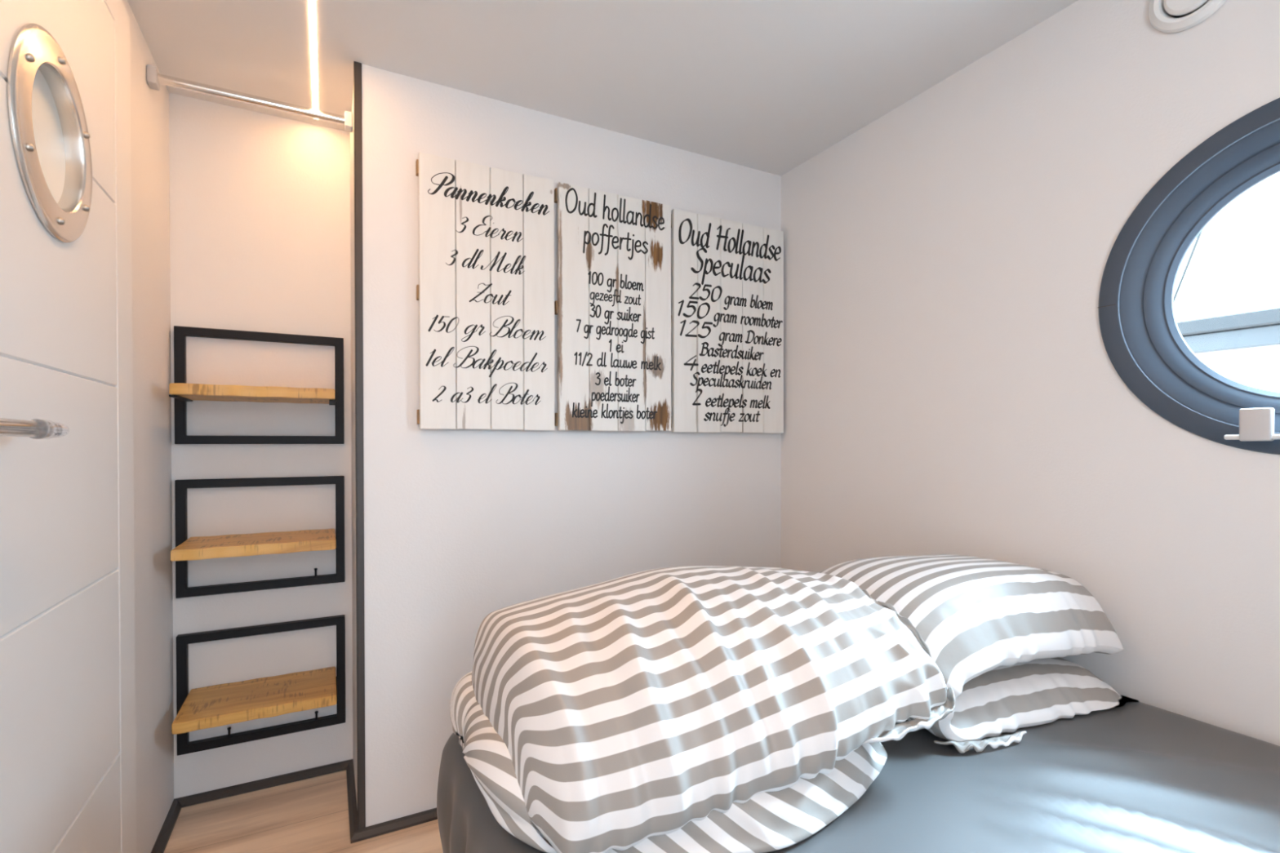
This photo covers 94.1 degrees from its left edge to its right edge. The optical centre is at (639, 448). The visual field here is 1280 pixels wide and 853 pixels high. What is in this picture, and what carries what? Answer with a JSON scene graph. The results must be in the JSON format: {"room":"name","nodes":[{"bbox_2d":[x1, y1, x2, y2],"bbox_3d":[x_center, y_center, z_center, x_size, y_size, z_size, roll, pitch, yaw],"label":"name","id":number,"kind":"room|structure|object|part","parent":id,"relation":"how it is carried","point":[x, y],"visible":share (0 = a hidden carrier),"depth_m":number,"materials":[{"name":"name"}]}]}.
{"room":"ship interior","nodes":[
{"label":"ship interior","id":0,"kind":"room"},
{"bbox_2d":[121,0,173,852],"bbox_3d":[-0.549,0.020,0.083,0.060,2.161,3.858,0,0,-28],"label":"wall","id":1,"kind":"structure","parent":0,"point":[149,108],"depth_m":1.59,"materials":[{"name":"paint"}]},
{"bbox_2d":[0,0,136,852],"bbox_3d":[-0.900,0.062,0.929,0.102,2.050,0.962,0,0,-28],"label":"door","id":2,"kind":"structure","parent":1,"relation":"in","point":[68,684],"depth_m":1.00,"materials":[{"name":"paint"}]},
{"bbox_3d":[-0.956,-0.495,0.948,0.001,0.215,0.215,0,0,-28],"label":"porthole glass","id":3,"kind":"part","parent":2,"relation":"part of","materials":[{"name":"glass"}]},
{"bbox_2d":[168,93,352,798],"bbox_3d":[-1.234,0.007,1.936,0.571,2.161,0.060,0,0,-28],"label":"wall","id":4,"kind":"structure","parent":0,"point":[260,202],"depth_m":1.91,"materials":[{"name":"paint"}]},
{"bbox_2d":[168,325,344,444],"bbox_3d":[-1.146,-0.190,1.797,0.456,0.355,0.264,0,0,-28],"label":"wall shelf","id":5,"kind":"object","parent":4,"relation":"attached to","point":[182,393],"visible":1,"depth_m":1.81,"materials":[{"name":"black metal"}]},
{"bbox_2d":[169,475,344,598],"bbox_3d":[-1.145,0.274,1.801,0.456,0.356,0.264,0,0,-28],"label":"wall shelf","id":6,"kind":"object","parent":4,"relation":"attached to","point":[198,548],"visible":1,"depth_m":1.81,"materials":[{"name":"black metal"}]},
{"bbox_2d":[171,614,345,755],"bbox_3d":[-1.144,0.747,1.804,0.456,0.359,0.264,0,0,-28],"label":"wall shelf","id":7,"kind":"object","parent":4,"relation":"attached to","point":[226,704],"visible":1,"depth_m":1.81,"materials":[{"name":"brown wood"}]},
{"bbox_2d":[163,769,443,852],"bbox_3d":[0.372,1.125,0.575,2.117,0.060,3.958,0,0,-28],"label":"floor","id":8,"kind":"structure","parent":0,"point":[311,815],"depth_m":1.71,"materials":[{"name":"brown wood"}]},
{"bbox_2d":[436,702,1279,852],"bbox_3d":[0.706,0.804,0.563,1.410,0.541,2.170,0,0,-28],"label":"bed","id":9,"kind":"object","parent":8,"relation":"on","point":[1132,777],"visible":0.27,"depth_m":0.95,"materials":[{"name":"grey fabric"}]},
{"bbox_2d":[449,565,955,852],"bbox_3d":[0.079,0.387,1.083,0.784,0.317,0.635,0,0,-28],"label":"duvet","id":10,"kind":"object","parent":9,"relation":"on","point":[686,708],"visible":1,"depth_m":0.86,"materials":[{"name":"fabric"}]},
{"bbox_2d":[350,63,781,826],"bbox_3d":[-0.204,0.003,2.240,1.576,2.161,0.480,0,0,-28],"label":"wall","id":11,"kind":"structure","parent":0,"point":[462,526],"depth_m":1.82,"materials":[{"name":"paint"}]},
{"bbox_2d":[146,64,352,132],"bbox_3d":[-1.092,-0.990,1.699,0.490,0.046,0.042,0,0,-28],"label":"rail","id":12,"kind":"object","parent":11,"relation":"attached to","point":[153,78],"visible":1,"depth_m":1.68,"materials":[{"name":"silver metal"}]},
{"bbox_2d":[151,759,437,852],"bbox_3d":[-0.407,1.075,2.057,2.017,0.022,0.508,0,0,-28],"label":"baseboard","id":13,"kind":"structure","parent":11,"relation":"attached to","point":[375,830],"depth_m":1.81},
{"bbox_2d":[353,61,365,830],"bbox_3d":[-0.786,0.009,1.669,0.020,2.161,0.018,0,0,-28],"label":"trim","id":14,"kind":"structure","parent":11,"relation":"attached to","point":[357,122],"depth_m":1.66,"materials":[{"name":"black metal"}]},
{"bbox_2d":[415,152,555,430],"bbox_3d":[-0.461,-0.452,1.811,0.410,0.792,0.035,0,0,-28],"label":"board","id":15,"kind":"object","parent":11,"relation":"attached to","point":[485,290],"visible":1,"depth_m":1.79,"materials":[{"name":"white wood"}]},
{"bbox_2d":[554,182,671,431],"bbox_3d":[-0.083,-0.454,2.009,0.421,0.792,0.035,0,0,-28],"label":"board","id":16,"kind":"object","parent":11,"relation":"attached to","point":[612,308],"visible":1,"depth_m":1.99,"materials":[{"name":"white wood"}]},
{"bbox_2d":[671,208,783,433],"bbox_3d":[0.331,-0.451,2.227,0.505,0.787,0.035,0,0,-28],"label":"board","id":17,"kind":"object","parent":11,"relation":"attached to","point":[727,315],"visible":0.99,"depth_m":2.20,"materials":[{"name":"white wood"}]},
{"bbox_2d":[127,0,1078,176],"bbox_3d":[0.369,-1.096,0.558,2.117,0.060,3.958,0,0,-28],"label":"ceiling","id":18,"kind":"structure","parent":0,"point":[766,86],"depth_m":1.61,"materials":[{"name":"paint"}]},
{"bbox_2d":[308,0,318,119],"bbox_3d":[-0.238,-1.064,0.385,0.014,0.003,3.515,0,0,-28],"label":"recessed light","id":19,"kind":"object","parent":18,"relation":"in","point":[311,2],"visible":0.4,"depth_m":1.60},
{"bbox_2d":[781,0,1279,746],"bbox_3d":[1.416,0.011,0.885,0.130,2.161,3.448,0,0,-28],"label":"wall","id":20,"kind":"structure","parent":0,"point":[952,385],"depth_m":1.52,"materials":[{"name":"paint"}]},
{"bbox_2d":[1148,0,1226,32],"bbox_3d":[1.143,-0.951,1.233,0.020,0.152,0.152,0,0,-28],"label":"valve","id":21,"kind":"object","parent":20,"relation":"attached to","point":[1160,20],"visible":1,"depth_m":1.25,"materials":[{"name":"white plastic"}]},
{"bbox_2d":[1097,97,1279,454],"bbox_3d":[1.251,-0.325,1.102,0.116,0.680,0.680,0,0,-28],"label":"window","id":22,"kind":"structure","parent":20,"relation":"in","point":[1143,340],"depth_m":1.27,"materials":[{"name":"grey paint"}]},
{"bbox_3d":[1.276,-0.325,1.115,0.060,0.600,0.600,0,0,-28],"label":"frame","id":23,"kind":"part","parent":22,"relation":"part of","materials":[{"name":"blue paint"}]},
{"bbox_3d":[1.180,-0.045,1.140,0.022,0.063,0.045,0,0,-28],"label":"hinge plate","id":24,"kind":"part","parent":22,"relation":"part of","materials":[{"name":"plastic"}]},
{"label":"outside","id":25,"kind":"structure","parent":0,"visible":0},
{"bbox_2d":[1177,306,1279,355],"bbox_3d":[1.861,-0.337,1.513,0.065,0.100,1.750,0,0,-28],"label":"beam","id":26,"kind":"structure","parent":25,"point":[1258,329],"depth_m":1.73,"materials":[{"name":"white metal"}]},
{"bbox_2d":[1173,230,1203,302],"bbox_3d":[1.702,-0.657,1.807,0.008,0.534,0.185,0,0,-28],"label":"mooring line","id":27,"kind":"object","parent":26,"relation":"attached to","point":[1197,238],"visible":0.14,"depth_m":1.83,"materials":[{"name":"white"}]},
{"bbox_3d":[1.867,-0.315,1.516,0.050,0.057,1.750,0,0,-28],"label":"rail","id":28,"kind":"part","parent":26,"relation":"part of","materials":[{"name":"white metal"}]}
]}

